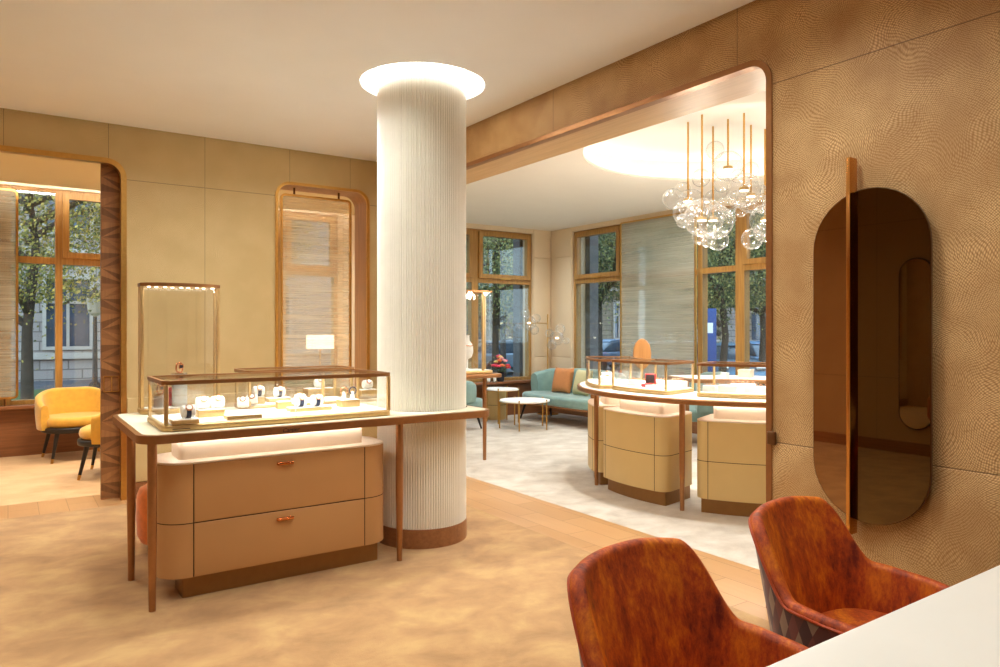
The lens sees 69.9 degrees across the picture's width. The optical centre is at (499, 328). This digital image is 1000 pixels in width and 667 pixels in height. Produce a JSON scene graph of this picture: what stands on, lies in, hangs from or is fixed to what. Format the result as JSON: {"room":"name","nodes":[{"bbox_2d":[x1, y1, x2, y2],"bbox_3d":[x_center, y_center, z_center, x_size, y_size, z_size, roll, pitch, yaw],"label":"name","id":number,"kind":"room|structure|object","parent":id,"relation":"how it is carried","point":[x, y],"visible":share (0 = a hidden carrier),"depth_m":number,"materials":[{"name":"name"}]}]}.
{"room":"shop","nodes":[
{"label":"shop","id":0,"kind":"room"},
{"bbox_2d":[0,153,354,214],"bbox_3d":[-4.485,-1.683,7.365,7.350,0.035,2.420,0,0,-34],"label":"ceiling","id":1,"kind":"structure","parent":0,"point":[16,168],"depth_m":7.87,"materials":[{"name":"paint"}]},
{"bbox_2d":[0,108,376,481],"bbox_3d":[-3.581,-0.210,6.156,5.670,3.420,0.116,0,0,-34],"label":"wall","id":2,"kind":"structure","parent":0,"point":[201,210],"depth_m":6.65,"materials":[{"name":"leather"}]},
{"bbox_2d":[0,145,126,499],"bbox_3d":[-4.328,0.007,5.619,2.490,2.985,0.076,0,0,-34],"label":"trim","id":3,"kind":"structure","parent":2,"relation":"attached to","point":[3,149],"depth_m":6.28,"materials":[{"name":"brown wood"}]},
{"bbox_2d":[100,164,119,499],"bbox_3d":[-3.129,-0.062,6.560,0.928,3.375,0.062,0,0,-34],"label":"door","id":4,"kind":"structure","parent":2,"relation":"in","point":[109,177],"depth_m":6.32,"materials":[{"name":"brown wood"}]},
{"bbox_2d":[0,181,550,405],"bbox_3d":[-3.704,-0.250,10.026,11.650,3.500,0.318,0,0,-34],"label":"wall","id":5,"kind":"structure","parent":0,"point":[541,266],"depth_m":12.83,"materials":[{"name":"beige leather"}]},
{"bbox_2d":[0,404,34,409],"bbox_3d":[-5.391,0.920,8.684,7.350,0.040,0.260,0,0,-34],"label":"trim","id":6,"kind":"structure","parent":5,"relation":"attached to","point":[29,406],"depth_m":8.38,"materials":[{"name":"brown wood"}]},
{"bbox_2d":[0,188,17,405],"bbox_3d":[-6.187,-0.370,8.076,1.250,2.540,0.028,0,0,-34],"label":"curtain","id":7,"kind":"object","parent":6,"relation":"on","point":[3,324],"visible":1,"depth_m":8.38,"materials":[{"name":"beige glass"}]},
{"bbox_2d":[0,409,92,457],"bbox_3d":[-5.388,1.220,8.680,7.350,0.560,0.030,0,0,-34],"label":"trim","id":8,"kind":"structure","parent":5,"relation":"attached to","point":[19,435],"depth_m":8.50,"materials":[{"name":"brown wood"}]},
{"bbox_2d":[0,184,99,405],"bbox_3d":[-5.830,-0.400,8.484,3.800,2.600,0.172,0,0,-34],"label":"window","id":9,"kind":"structure","parent":5,"relation":"in","point":[63,256],"depth_m":8.73,"materials":[{"name":"brown wood"}]},
{"bbox_2d":[278,210,336,389],"bbox_3d":[-2.912,-0.400,10.489,1.080,2.600,0.172,0,0,-34],"label":"window","id":10,"kind":"structure","parent":5,"relation":"in","point":[288,268],"depth_m":10.48,"materials":[{"name":"brown wood"}]},
{"bbox_2d":[466,228,530,381],"bbox_3d":[-0.460,-0.400,12.174,2.430,2.600,0.172,0,0,-34],"label":"window","id":11,"kind":"structure","parent":5,"relation":"in","point":[474,275],"depth_m":12.22,"materials":[{"name":"brown wood"}]},
{"bbox_2d":[473,379,530,384],"bbox_3d":[-0.652,0.920,11.940,3.850,0.040,0.260,0,0,-34],"label":"trim","id":12,"kind":"structure","parent":5,"relation":"attached to","point":[527,380],"depth_m":12.31,"materials":[{"name":"brown wood"}]},
{"bbox_2d":[491,355,510,381],"bbox_3d":[0.006,0.670,12.306,0.336,0.460,0.277,0,0,-34],"label":"flower vase","id":13,"kind":"object","parent":12,"relation":"on","point":[499,361],"visible":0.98,"depth_m":12.26,"materials":[{"name":"ceramic"}]},
{"bbox_2d":[476,382,549,414],"bbox_3d":[-0.649,1.220,11.936,3.850,0.560,0.030,0,0,-34],"label":"trim","id":14,"kind":"structure","parent":5,"relation":"attached to","point":[523,387],"depth_m":12.57,"materials":[{"name":"brown wood"}]},
{"bbox_2d":[343,214,354,386],"bbox_3d":[-1.507,-0.210,9.654,0.150,3.420,2.820,0,0,-34],"label":"wall partition","id":15,"kind":"structure","parent":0,"point":[345,216],"depth_m":10.62,"materials":[{"name":"beige wood"}]},
{"bbox_2d":[0,0,754,161],"bbox_3d":[-0.852,-1.850,2.172,5.615,0.140,9.505,0,0,-34],"label":"ceiling","id":16,"kind":"structure","parent":0,"point":[286,74],"depth_m":4.63,"materials":[{"name":"paint"}]},
{"bbox_2d":[0,413,769,666],"bbox_3d":[-0.122,1.550,4.769,11.600,0.100,13.000,0,0,-34],"label":"floor","id":17,"kind":"structure","parent":0,"point":[497,596],"depth_m":4.24,"materials":[{"name":"wood"}]},
{"bbox_2d":[35,386,99,463],"bbox_3d":[-4.963,1.102,8.384,0.813,0.803,0.733,0,0,-41],"label":"armchair","id":18,"kind":"object","parent":17,"relation":"on","point":[64,410],"visible":0.72,"depth_m":8.38,"materials":[{"name":"yellow fabric"}]},
{"bbox_2d":[47,412,99,427],"bbox_3d":[-4.949,1.058,8.368,0.670,0.115,0.660,0,0,-41],"label":"seat cushion","id":19,"kind":"object","parent":18,"relation":"on","point":[54,419],"depth_m":8.11,"materials":[{"name":"yellow fabric"}]},
{"bbox_2d":[77,414,99,479],"bbox_3d":[-3.982,1.102,7.473,0.733,0.803,0.812,0,0,-18],"label":"armchair","id":20,"kind":"object","parent":17,"relation":"on","point":[89,435],"visible":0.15,"depth_m":7.12,"materials":[{"name":"yellow fabric"}]},
{"bbox_2d":[79,424,90,439],"bbox_3d":[-4.002,1.058,7.466,0.660,0.115,0.670,0,0,-18],"label":"seat cushion","id":21,"kind":"object","parent":20,"relation":"on","point":[85,432],"depth_m":7.16,"materials":[{"name":"yellow fabric"}]},
{"bbox_2d":[136,484,147,550],"bbox_3d":[-2.251,1.275,4.909,0.440,0.450,0.440,0,0,-34],"label":"stool","id":22,"kind":"object","parent":17,"relation":"on","point":[141,499],"visible":0.13,"depth_m":4.73,"materials":[{"name":"orange fabric"}]},
{"bbox_2d":[156,428,382,597],"bbox_3d":[-1.388,1.056,4.426,1.377,0.889,0.454,0,0,-34],"label":"base cabinet","id":23,"kind":"object","parent":17,"relation":"on","point":[234,512],"visible":0.82,"depth_m":4.21,"materials":[{"name":"beige paint"}]},
{"bbox_2d":[113,398,488,611],"bbox_3d":[-1.308,1.032,4.885,2.253,0.936,1.265,0,0,-34],"label":"table","id":24,"kind":"object","parent":17,"relation":"on","point":[135,426],"depth_m":4.26,"materials":[{"name":"brown metal"}]},
{"bbox_2d":[137,282,219,414],"bbox_3d":[-2.160,0.129,4.852,0.505,0.868,0.225,0,0,-34],"label":"showcase","id":25,"kind":"object","parent":24,"relation":"on","point":[141,409],"visible":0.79,"depth_m":4.79,"materials":[{"name":"gold metal"}]},
{"bbox_2d":[153,394,163,407],"bbox_3d":[-2.272,0.480,4.790,0.083,0.085,0.083,0,0,-34],"label":"pedestal","id":26,"kind":"object","parent":25,"relation":"on","point":[158,399],"visible":0.68,"depth_m":4.75,"materials":[{"name":"grey fabric"}]},
{"bbox_2d":[171,372,187,406],"bbox_3d":[-2.176,0.410,4.862,0.100,0.225,0.100,0,0,-34],"label":"pedestal","id":27,"kind":"object","parent":25,"relation":"on","point":[179,392],"visible":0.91,"depth_m":4.82,"materials":[{"name":"grey fabric"}]},
{"bbox_2d":[147,369,389,431],"bbox_3d":[-1.422,0.423,4.502,1.375,0.279,0.568,0,0,-34],"label":"showcase","id":28,"kind":"object","parent":24,"relation":"on","point":[270,416],"visible":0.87,"depth_m":4.37,"materials":[{"name":"clear glass"}]},
{"bbox_2d":[169,417,198,424],"bbox_3d":[-1.755,0.510,3.979,0.140,0.025,0.100,0,0,-34],"label":"display tray","id":29,"kind":"object","parent":28,"relation":"on","point":[174,421],"visible":0.96,"depth_m":3.94,"materials":[{"name":"beige fabric"}]},
{"bbox_2d":[180,405,195,417],"bbox_3d":[-1.739,0.460,3.990,0.074,0.068,0.068,0,0,-34],"label":"cushion","id":30,"kind":"object","parent":29,"relation":"on","point":[183,412],"visible":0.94,"depth_m":3.96,"materials":[{"name":"white fabric"}]},
{"bbox_2d":[196,407,224,417],"bbox_3d":[-1.738,0.500,4.293,0.150,0.045,0.100,0,0,-34],"label":"display tray","id":31,"kind":"object","parent":28,"relation":"on","point":[207,412],"visible":0.79,"depth_m":4.25,"materials":[{"name":"beige fabric"}]},
{"bbox_2d":[223,412,261,419],"bbox_3d":[-1.506,0.510,4.194,0.200,0.024,0.090,0,0,-34],"label":"display tray","id":32,"kind":"object","parent":28,"relation":"on","point":[256,414],"visible":1,"depth_m":4.17,"materials":[{"name":"beige fabric"}]},
{"bbox_2d":[275,400,291,408],"bbox_3d":[-1.421,0.497,4.701,0.090,0.050,0.060,0,0,-34],"label":"display tray","id":33,"kind":"object","parent":28,"relation":"on","point":[278,404],"visible":0.93,"depth_m":4.67,"materials":[{"name":"beige fabric"}]},
{"bbox_2d":[286,405,331,411],"bbox_3d":[-1.226,0.510,4.604,0.270,0.025,0.100,0,0,-34],"label":"display tray","id":34,"kind":"object","parent":28,"relation":"on","point":[320,407],"visible":0.98,"depth_m":4.56,"materials":[{"name":"beige fabric"}]},
{"bbox_2d":[336,398,359,407],"bbox_3d":[-1.026,0.497,4.838,0.130,0.050,0.100,0,0,-34],"label":"display tray","id":35,"kind":"object","parent":28,"relation":"on","point":[347,402],"visible":0.84,"depth_m":4.80,"materials":[{"name":"beige fabric"}]},
{"bbox_2d":[234,365,353,409],"bbox_3d":[-1.497,0.423,5.238,0.795,0.279,0.370,0,0,-34],"label":"showcase","id":36,"kind":"object","parent":24,"relation":"on","point":[329,399],"visible":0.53,"depth_m":5.19,"materials":[{"name":"gold metal"}]},
{"bbox_2d":[265,396,290,402],"bbox_3d":[-1.603,0.507,5.166,0.160,0.030,0.100,0,0,-34],"label":"display tray","id":37,"kind":"object","parent":36,"relation":"on","point":[283,398],"visible":0.8,"depth_m":5.13,"materials":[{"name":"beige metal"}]},
{"bbox_2d":[303,387,332,396],"bbox_3d":[-1.422,0.492,5.633,0.220,0.060,0.120,0,0,-34],"label":"display tray","id":38,"kind":"object","parent":36,"relation":"in","point":[308,392],"visible":0.72,"depth_m":5.57,"materials":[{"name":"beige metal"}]},
{"bbox_2d":[359,388,376,395],"bbox_3d":[-1.042,0.497,5.625,0.140,0.050,0.100,0,0,-34],"label":"display tray","id":39,"kind":"object","parent":36,"relation":"in","point":[362,392],"visible":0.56,"depth_m":5.58,"materials":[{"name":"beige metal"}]},
{"bbox_2d":[466,381,482,428],"bbox_3d":[-0.708,1.092,10.684,0.842,0.824,0.851,0,0,35],"label":"lounge chair","id":40,"kind":"object","parent":17,"relation":"on","point":[471,392],"visible":0.09,"depth_m":10.42,"materials":[{"name":"teal fabric"}]},
{"bbox_2d":[466,373,501,459],"bbox_3d":[-0.391,1.000,8.012,0.770,1.000,0.410,0,0,-34],"label":"console table","id":41,"kind":"object","parent":17,"relation":"on","point":[491,375],"visible":0.39,"depth_m":8.18,"materials":[{"name":"brown wood"}]},
{"bbox_2d":[466,290,492,373],"bbox_3d":[-0.412,0.034,7.998,0.620,0.928,0.330,0,0,-34],"label":"showcase","id":42,"kind":"object","parent":41,"relation":"on","point":[483,370],"visible":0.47,"depth_m":7.96,"materials":[{"name":"gold metal"}]},
{"bbox_2d":[466,335,472,369],"bbox_3d":[-0.370,0.265,8.043,0.144,0.390,0.146,0,0,-34],"label":"bust","id":43,"kind":"object","parent":42,"relation":"in","point":[469,345],"visible":0.58,"depth_m":8.00,"materials":[{"name":"white ceramic"}]},
{"bbox_2d":[488,387,505,419],"bbox_3d":[-0.085,1.242,11.990,0.390,0.516,0.390,0,0,-34],"label":"table","id":44,"kind":"object","parent":17,"relation":"on","point":[492,396],"visible":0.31,"depth_m":11.81,"materials":[{"name":"gold metal"}]},
{"bbox_2d":[487,386,518,423],"bbox_3d":[0.043,1.221,11.556,0.540,0.558,0.540,0,0,-34],"label":"coffee table","id":45,"kind":"object","parent":17,"relation":"on","point":[506,389],"visible":0.91,"depth_m":11.48,"materials":[{"name":"gold metal"}]},
{"bbox_2d":[499,396,549,431],"bbox_3d":[0.373,1.276,10.849,0.773,0.448,0.770,0,0,-34],"label":"coffee table","id":46,"kind":"object","parent":17,"relation":"on","point":[514,400],"visible":1,"depth_m":10.71,"materials":[{"name":"white stone"}]},
{"bbox_2d":[521,314,564,414],"bbox_3d":[0.737,0.576,12.383,0.860,1.848,0.703,0,0,-34],"label":"floor lamp","id":47,"kind":"object","parent":17,"relation":"on","point":[539,413],"visible":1,"depth_m":12.64,"materials":[{"name":"gold metal"}]},
{"bbox_2d":[520,368,625,418],"bbox_3d":[1.164,1.077,11.453,0.941,0.854,2.083,0,0,-34],"label":"sofa","id":48,"kind":"object","parent":17,"relation":"on","point":[541,381],"visible":0.37,"depth_m":11.48,"materials":[{"name":"teal fabric"}]},
{"bbox_2d":[552,367,573,393],"bbox_3d":[1.033,0.842,11.775,0.194,0.408,0.420,0,0,-41],"label":"cushion","id":49,"kind":"object","parent":48,"relation":"on","point":[563,377],"visible":1,"depth_m":11.69,"materials":[{"name":"fabric"}]},
{"bbox_2d":[573,369,592,395],"bbox_3d":[1.311,0.847,11.335,0.192,0.398,0.410,0,0,-29],"label":"cushion","id":50,"kind":"object","parent":48,"relation":"on","point":[581,375],"visible":0.62,"depth_m":11.30,"materials":[{"name":"yellow fabric"}]},
{"bbox_2d":[588,396,619,484],"bbox_3d":[1.173,1.056,7.273,0.557,0.889,0.871,0,0,7],"label":"base cabinet","id":51,"kind":"object","parent":17,"relation":"on","point":[604,402],"visible":0.29,"depth_m":6.92,"materials":[{"name":"beige wood"}]},
{"bbox_2d":[603,399,691,505],"bbox_3d":[1.347,1.056,6.483,0.565,0.889,0.820,0,0,-34],"label":"base cabinet","id":52,"kind":"object","parent":17,"relation":"on","point":[641,443],"visible":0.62,"depth_m":6.23,"materials":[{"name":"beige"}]},
{"bbox_2d":[577,375,765,510],"bbox_3d":[2.477,1.032,7.080,3.374,0.936,3.242,0,0,-34],"label":"table","id":53,"kind":"object","parent":17,"relation":"on","point":[684,400],"depth_m":6.07,"materials":[{"name":"white stone"}]},
{"bbox_2d":[585,356,642,388],"bbox_3d":[1.116,0.423,7.130,0.506,0.279,0.834,0,0,0],"label":"showcase","id":54,"kind":"object","parent":53,"relation":"on","point":[595,383],"visible":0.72,"depth_m":6.93,"materials":[{"name":"gold metal"}]},
{"bbox_2d":[633,339,650,379],"bbox_3d":[1.573,0.335,7.930,0.179,0.455,0.179,0,0,-32],"label":"mirror","id":55,"kind":"object","parent":53,"relation":"on","point":[641,349],"visible":0.77,"depth_m":7.92,"materials":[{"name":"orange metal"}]},
{"bbox_2d":[612,359,693,394],"bbox_3d":[1.399,0.423,6.495,0.523,0.279,0.721,0,0,-34],"label":"showcase","id":56,"kind":"object","parent":53,"relation":"on","point":[628,388],"visible":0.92,"depth_m":6.34,"materials":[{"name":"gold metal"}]},
{"bbox_2d":[641,374,655,386],"bbox_3d":[1.343,0.465,6.468,0.100,0.115,0.107,0,0,36],"label":"box","id":57,"kind":"object","parent":56,"relation":"on","point":[649,378],"visible":0.96,"depth_m":6.49,"materials":[{"name":"red leather"}]},
{"bbox_2d":[669,378,687,387],"bbox_3d":[1.592,0.482,6.400,0.100,0.081,0.140,0,0,-41],"label":"pad","id":58,"kind":"object","parent":56,"relation":"on","point":[674,383],"visible":1,"depth_m":6.36,"materials":[{"name":"white fabric"}]},
{"bbox_2d":[696,361,765,398],"bbox_3d":[2.086,0.423,5.985,0.849,0.279,0.495,0,0,17],"label":"showcase","id":59,"kind":"object","parent":53,"relation":"on","point":[740,395],"visible":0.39,"depth_m":5.85,"materials":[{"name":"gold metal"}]},
{"bbox_2d":[718,383,738,392],"bbox_3d":[1.899,0.485,5.952,0.160,0.076,0.120,0,0,24],"label":"pad","id":60,"kind":"object","parent":59,"relation":"on","point":[733,388],"visible":1,"depth_m":5.91,"materials":[{"name":"white fabric"}]},
{"bbox_2d":[743,384,765,392],"bbox_3d":[2.101,0.487,5.879,0.200,0.071,0.110,0,0,15],"label":"pad","id":61,"kind":"object","parent":59,"relation":"on","point":[746,389],"visible":0.82,"depth_m":5.84,"materials":[{"name":"white fabric"}]},
{"bbox_2d":[738,369,753,377],"bbox_3d":[2.884,0.517,8.394,0.146,0.090,0.196,0,0,33],"label":"gift box","id":62,"kind":"object","parent":53,"relation":"on","point":[748,373],"visible":1,"depth_m":8.32,"materials":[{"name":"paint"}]},
{"bbox_2d":[567,537,807,666],"bbox_3d":[0.572,1.083,1.981,0.730,0.838,0.692,0,0,-40],"label":"barrel chair","id":63,"kind":"object","parent":17,"relation":"on","point":[651,601],"visible":0.92,"depth_m":2.19,"materials":[{"name":"fabric"}]},
{"bbox_2d":[689,372,728,423],"bbox_3d":[2.593,1.037,9.550,0.878,0.934,0.871,0,0,2],"label":"lounge chair","id":64,"kind":"object","parent":17,"relation":"on","point":[698,411],"visible":0.19,"depth_m":9.18,"materials":[{"name":"teal fabric"}]},
{"bbox_2d":[697,406,765,516],"bbox_3d":[2.076,1.056,5.914,0.859,0.889,0.554,0,0,17],"label":"base cabinet","id":65,"kind":"object","parent":17,"relation":"on","point":[731,441],"visible":0.46,"depth_m":5.73,"materials":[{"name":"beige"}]},
{"bbox_2d":[748,496,950,647],"bbox_3d":[1.287,1.083,2.557,0.730,0.838,0.692,0,0,-40],"label":"barrel chair","id":66,"kind":"object","parent":17,"relation":"on","point":[819,586],"visible":0.58,"depth_m":2.74,"materials":[{"name":"fabric"}]},
{"bbox_2d":[767,565,999,666],"bbox_3d":[1.488,1.125,1.525,2.380,0.750,1.128,0,0,-34],"label":"table","id":67,"kind":"object","parent":17,"relation":"on","point":[958,625],"visible":1,"depth_m":1.74,"materials":[{"name":"white"}]},
{"bbox_3d":[-2.392,1.200,9.519,0.440,0.600,0.440,0,0,-34],"label":"table","id":68,"kind":"object","parent":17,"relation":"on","visible":0},
{"bbox_2d":[306,335,333,374],"bbox_3d":[-2.392,0.489,9.519,0.300,0.818,0.300,0,0,-34],"label":"table lamp","id":69,"kind":"object","parent":68,"relation":"on","point":[319,342],"visible":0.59,"depth_m":9.41,"materials":[{"name":"white fabric"}]},
{"bbox_2d":[377,62,466,548],"bbox_3d":[-0.567,-0.190,5.200,0.650,3.380,0.650,0,0,-34],"label":"column","id":70,"kind":"structure","parent":0,"point":[421,106],"depth_m":4.93,"materials":[{"name":"beige paint"}]},
{"bbox_2d":[513,239,522,376],"bbox_3d":[0.707,-0.400,13.371,0.990,4.600,0.200,0,0,-34],"label":"wall","id":71,"kind":"structure","parent":0,"point":[517,244],"depth_m":13.06,"materials":[{"name":"stone"}]},
{"bbox_2d":[585,235,597,368],"bbox_3d":[1.378,-0.400,13.092,0.200,4.600,1.020,0,0,-34],"label":"wall","id":72,"kind":"structure","parent":0,"point":[591,242],"depth_m":12.67,"materials":[{"name":"stone"}]},
{"bbox_2d":[466,90,765,230],"bbox_3d":[1.774,-1.935,8.074,4.530,0.310,9.300,0,0,-34],"label":"ceiling","id":73,"kind":"structure","parent":0,"point":[566,190],"depth_m":8.75,"materials":[{"name":"paint"}]},
{"bbox_2d":[662,113,765,250],"bbox_3d":[2.338,-1.412,7.181,1.381,1.306,0.963,0,0,-34],"label":"chandelier","id":74,"kind":"object","parent":73,"relation":"hanging from","point":[727,167],"visible":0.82,"depth_m":7.14,"materials":[{"name":"clear glass"}]},
{"bbox_2d":[551,193,763,367],"bbox_3d":[3.684,-0.250,9.278,0.318,3.500,9.320,0,0,-34],"label":"wall","id":75,"kind":"structure","parent":0,"point":[561,268],"depth_m":12.67,"materials":[{"name":"beige paint"}]},
{"bbox_2d":[552,408,696,433],"bbox_3d":[3.536,1.220,9.218,0.030,0.560,9.190,0,0,-34],"label":"trim","id":76,"kind":"structure","parent":75,"relation":"attached to","point":[584,414],"depth_m":12.40,"materials":[{"name":"brown wood"}]},
{"bbox_2d":[574,200,765,378],"bbox_3d":[2.638,-0.400,10.682,0.172,2.600,4.620,0,0,-34],"label":"window","id":77,"kind":"structure","parent":75,"relation":"in","point":[744,264],"depth_m":10.28,"materials":[{"name":"brown wood"}]},
{"bbox_3d":[3.571,0.920,9.176,0.260,0.040,9.080,0,0,-34],"label":"trim","id":78,"kind":"structure","parent":75,"relation":"attached to","visible":0},
{"bbox_2d":[620,210,696,379],"bbox_3d":[2.366,-0.400,10.841,0.028,2.600,1.530,0,0,-34],"label":"window blind","id":79,"kind":"object","parent":78,"relation":"on","point":[693,268],"visible":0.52,"depth_m":10.74,"materials":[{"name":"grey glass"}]},
{"bbox_2d":[466,0,999,585],"bbox_3d":[1.649,-0.210,3.900,0.405,3.420,9.560,0,0,-34],"label":"wall","id":80,"kind":"structure","parent":0,"point":[909,90],"depth_m":3.33,"materials":[{"name":"leather"}]},
{"bbox_2d":[466,69,765,183],"bbox_3d":[0.465,0.017,5.680,0.360,2.967,4.165,0,0,-34],"label":"trim","id":81,"kind":"structure","parent":80,"relation":"attached to","point":[752,82],"depth_m":4.99,"materials":[{"name":"brown wood"}]},
{"bbox_2d":[466,60,772,501],"bbox_3d":[0.291,0.013,5.560,0.062,2.973,4.177,0,0,-34],"label":"trim","id":82,"kind":"structure","parent":80,"relation":"attached to","point":[749,66],"depth_m":3.85,"materials":[{"name":"brown metal"}]},
{"bbox_2d":[767,431,776,444],"bbox_3d":[1.446,0.580,3.809,0.018,0.070,0.050,0,0,-34],"label":"door handle","id":83,"kind":"object","parent":80,"relation":"attached to","point":[771,436],"depth_m":3.80,"materials":[{"name":"brown metal"}]},
{"bbox_2d":[813,157,932,534],"bbox_3d":[1.728,0.080,3.355,0.089,1.790,0.556,0,0,-34],"label":"wall mirror","id":84,"kind":"object","parent":80,"relation":"attached to","point":[873,250],"visible":0.95,"depth_m":3.33,"materials":[{"name":"brown mirror"}]},
{"bbox_2d":[814,197,845,512],"bbox_3d":[1.625,0.126,3.496,0.004,1.543,0.197,0,0,-34],"label":"mirror glass","id":85,"kind":"object","parent":84,"relation":"attached to","point":[830,239],"depth_m":3.50,"materials":[{"name":"orange mirror"}]},
{"bbox_2d":[854,188,930,524],"bbox_3d":[1.780,0.126,3.271,0.004,1.566,0.351,0,0,-34],"label":"mirror glass","id":86,"kind":"object","parent":84,"relation":"attached to","point":[892,232],"depth_m":3.26,"materials":[{"name":"brown mirror"}]},
{"bbox_3d":[-4.078,-0.210,6.085,6.570,3.420,0.150,0,0,-34],"label":"wall","id":87,"kind":"structure","parent":0,"visible":0},
{"bbox_2d":[280,188,351,386],"bbox_3d":[-1.916,-0.188,7.480,0.765,2.535,0.028,0,0,-34],"label":"glass screen","id":88,"kind":"object","parent":87,"relation":"attached to","point":[284,194],"visible":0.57,"depth_m":7.43,"materials":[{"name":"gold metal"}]},
{"bbox_2d":[275,182,369,386],"bbox_3d":[-1.905,-0.163,7.478,1.000,2.605,0.325,0,0,-34],"label":"trim","id":89,"kind":"structure","parent":87,"relation":"attached to","point":[359,202],"depth_m":7.73,"materials":[{"name":"brown wood"}]},
{"label":"outside","id":90,"kind":"structure","parent":0,"visible":0},
{"bbox_2d":[11,354,765,390],"bbox_3d":[-12.003,2.025,52.783,120.000,0.250,79.400,0,0,-34],"label":"ground","id":91,"kind":"structure","parent":90,"point":[38,385],"depth_m":28.05,"materials":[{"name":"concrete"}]},
{"bbox_2d":[11,379,330,399],"bbox_3d":[-18.461,1.875,10.974,42.000,0.050,13.000,0,0,-34],"label":"lawn","id":92,"kind":"structure","parent":91,"relation":"on","point":[289,383],"depth_m":23.87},
{"bbox_2d":[11,191,99,399],"bbox_3d":[-10.389,-2.581,15.690,8.291,8.862,9.022,0,0,-28],"label":"street tree","id":93,"kind":"object","parent":92,"relation":"on","point":[26,301],"visible":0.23,"depth_m":15.83,"materials":[{"name":"green plant"}]},
{"bbox_2d":[86,288,99,387],"bbox_3d":[-11.313,0.325,20.000,0.444,3.050,0.444,0,0,-12],"label":"street lamp","id":94,"kind":"object","parent":92,"relation":"on","point":[95,308],"visible":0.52,"depth_m":19.94,"materials":[{"name":"grey metal"}]},
{"bbox_2d":[40,203,330,314],"bbox_3d":[-8.250,-2.328,20.673,9.586,8.356,8.354,0,0,9],"label":"street tree","id":95,"kind":"object","parent":92,"relation":"on","point":[308,224],"visible":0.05,"depth_m":21.49,"materials":[{"name":"green plant"}]},
{"bbox_2d":[11,191,330,381],"bbox_3d":[-17.688,-5.675,29.008,34.000,15.650,6.150,0,0,-34],"label":"stone building","id":96,"kind":"structure","parent":91,"relation":"on","point":[301,321],"depth_m":27.13,"materials":[{"name":"grey stone"}]},
{"bbox_2d":[466,237,512,376],"bbox_3d":[0.028,-2.173,27.157,8.593,8.046,8.904,0,0,-8],"label":"street tree","id":97,"kind":"object","parent":91,"relation":"on","point":[501,326],"visible":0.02,"depth_m":27.29,"materials":[{"name":"green plant"}]},
{"bbox_2d":[478,339,512,369],"bbox_3d":[0.186,1.175,30.462,4.350,1.450,1.800,0,0,-40],"label":"car","id":98,"kind":"object","parent":91,"relation":"on","point":[509,342],"visible":0.11,"depth_m":29.58,"materials":[{"name":"paint"}]},
{"bbox_2d":[466,235,614,372],"bbox_3d":[-0.082,-2.361,21.800,8.205,8.422,8.834,0,0,-34],"label":"street tree","id":99,"kind":"object","parent":91,"relation":"on","point":[496,301],"visible":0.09,"depth_m":21.15,"materials":[{"name":"green plant"}]},
{"bbox_2d":[466,218,727,353],"bbox_3d":[8.966,-5.175,55.816,34.000,14.650,6.150,0,0,-34],"label":"stone building","id":100,"kind":"structure","parent":91,"relation":"on","point":[615,334],"depth_m":52.38,"materials":[{"name":"grey stone"}]},
{"bbox_2d":[510,220,690,369],"bbox_3d":[3.481,-2.028,24.755,7.724,7.756,7.716,0,0,1],"label":"street tree","id":101,"kind":"object","parent":91,"relation":"on","point":[603,238],"visible":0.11,"depth_m":23.85,"materials":[{"name":"green plant"}]},
{"bbox_2d":[602,339,643,369],"bbox_3d":[4.873,1.175,32.469,4.350,1.450,1.800,0,0,-40],"label":"car","id":102,"kind":"object","parent":91,"relation":"on","point":[611,347],"visible":0.16,"depth_m":31.62,"materials":[{"name":"paint"}]},
{"bbox_2d":[598,209,765,371],"bbox_3d":[6.052,-1.697,19.926,7.106,7.127,6.907,0,0,30],"label":"street tree","id":103,"kind":"object","parent":91,"relation":"on","point":[715,281],"visible":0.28,"depth_m":19.49,"materials":[{"name":"green plant"}]},
{"bbox_2d":[604,215,764,374],"bbox_3d":[7.029,-1.895,27.666,7.640,7.491,7.977,0,0,43],"label":"street tree","id":104,"kind":"object","parent":91,"relation":"on","point":[677,338],"visible":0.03,"depth_m":27.66,"materials":[{"name":"green plant"}]},
{"bbox_2d":[637,211,765,385],"bbox_3d":[8.462,-1.722,23.367,7.460,7.166,7.292,0,0,-10],"label":"street tree","id":105,"kind":"object","parent":91,"relation":"on","point":[761,312],"visible":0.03,"depth_m":23.27,"materials":[{"name":"green plant"}]},
{"bbox_2d":[708,309,715,371],"bbox_3d":[5.059,0.700,17.497,0.440,2.400,0.106,0,0,0],"label":"street sign","id":106,"kind":"object","parent":91,"relation":"on","point":[711,312],"visible":0.27,"depth_m":17.45,"materials":[{"name":"blue metal"}]},
{"bbox_2d":[679,342,765,385],"bbox_3d":[7.638,1.175,24.910,1.800,1.450,4.350,0,0,-2],"label":"car","id":107,"kind":"object","parent":91,"relation":"on","point":[758,371],"visible":0.27,"depth_m":23.84,"materials":[{"name":"paint"}]},
{"bbox_2d":[750,340,759,360],"bbox_3d":[10.044,1.175,27.412,1.800,1.450,4.350,0,0,-2],"label":"car","id":108,"kind":"object","parent":91,"relation":"on","point":[754,344],"visible":0.02,"depth_m":26.64,"materials":[{"name":"paint"}]},
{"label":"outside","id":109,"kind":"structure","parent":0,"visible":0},
{"bbox_3d":[50.541,2.025,4.760,71.300,0.250,70.600,0,0,-34],"label":"ground","id":110,"kind":"structure","parent":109,"visible":0},
{"bbox_2d":[728,221,765,341],"bbox_3d":[30.382,-6.175,24.517,6.150,16.650,50.000,0,0,-34],"label":"stone building","id":111,"kind":"structure","parent":110,"relation":"on","point":[754,335],"depth_m":42.41,"materials":[{"name":"grey stone"}]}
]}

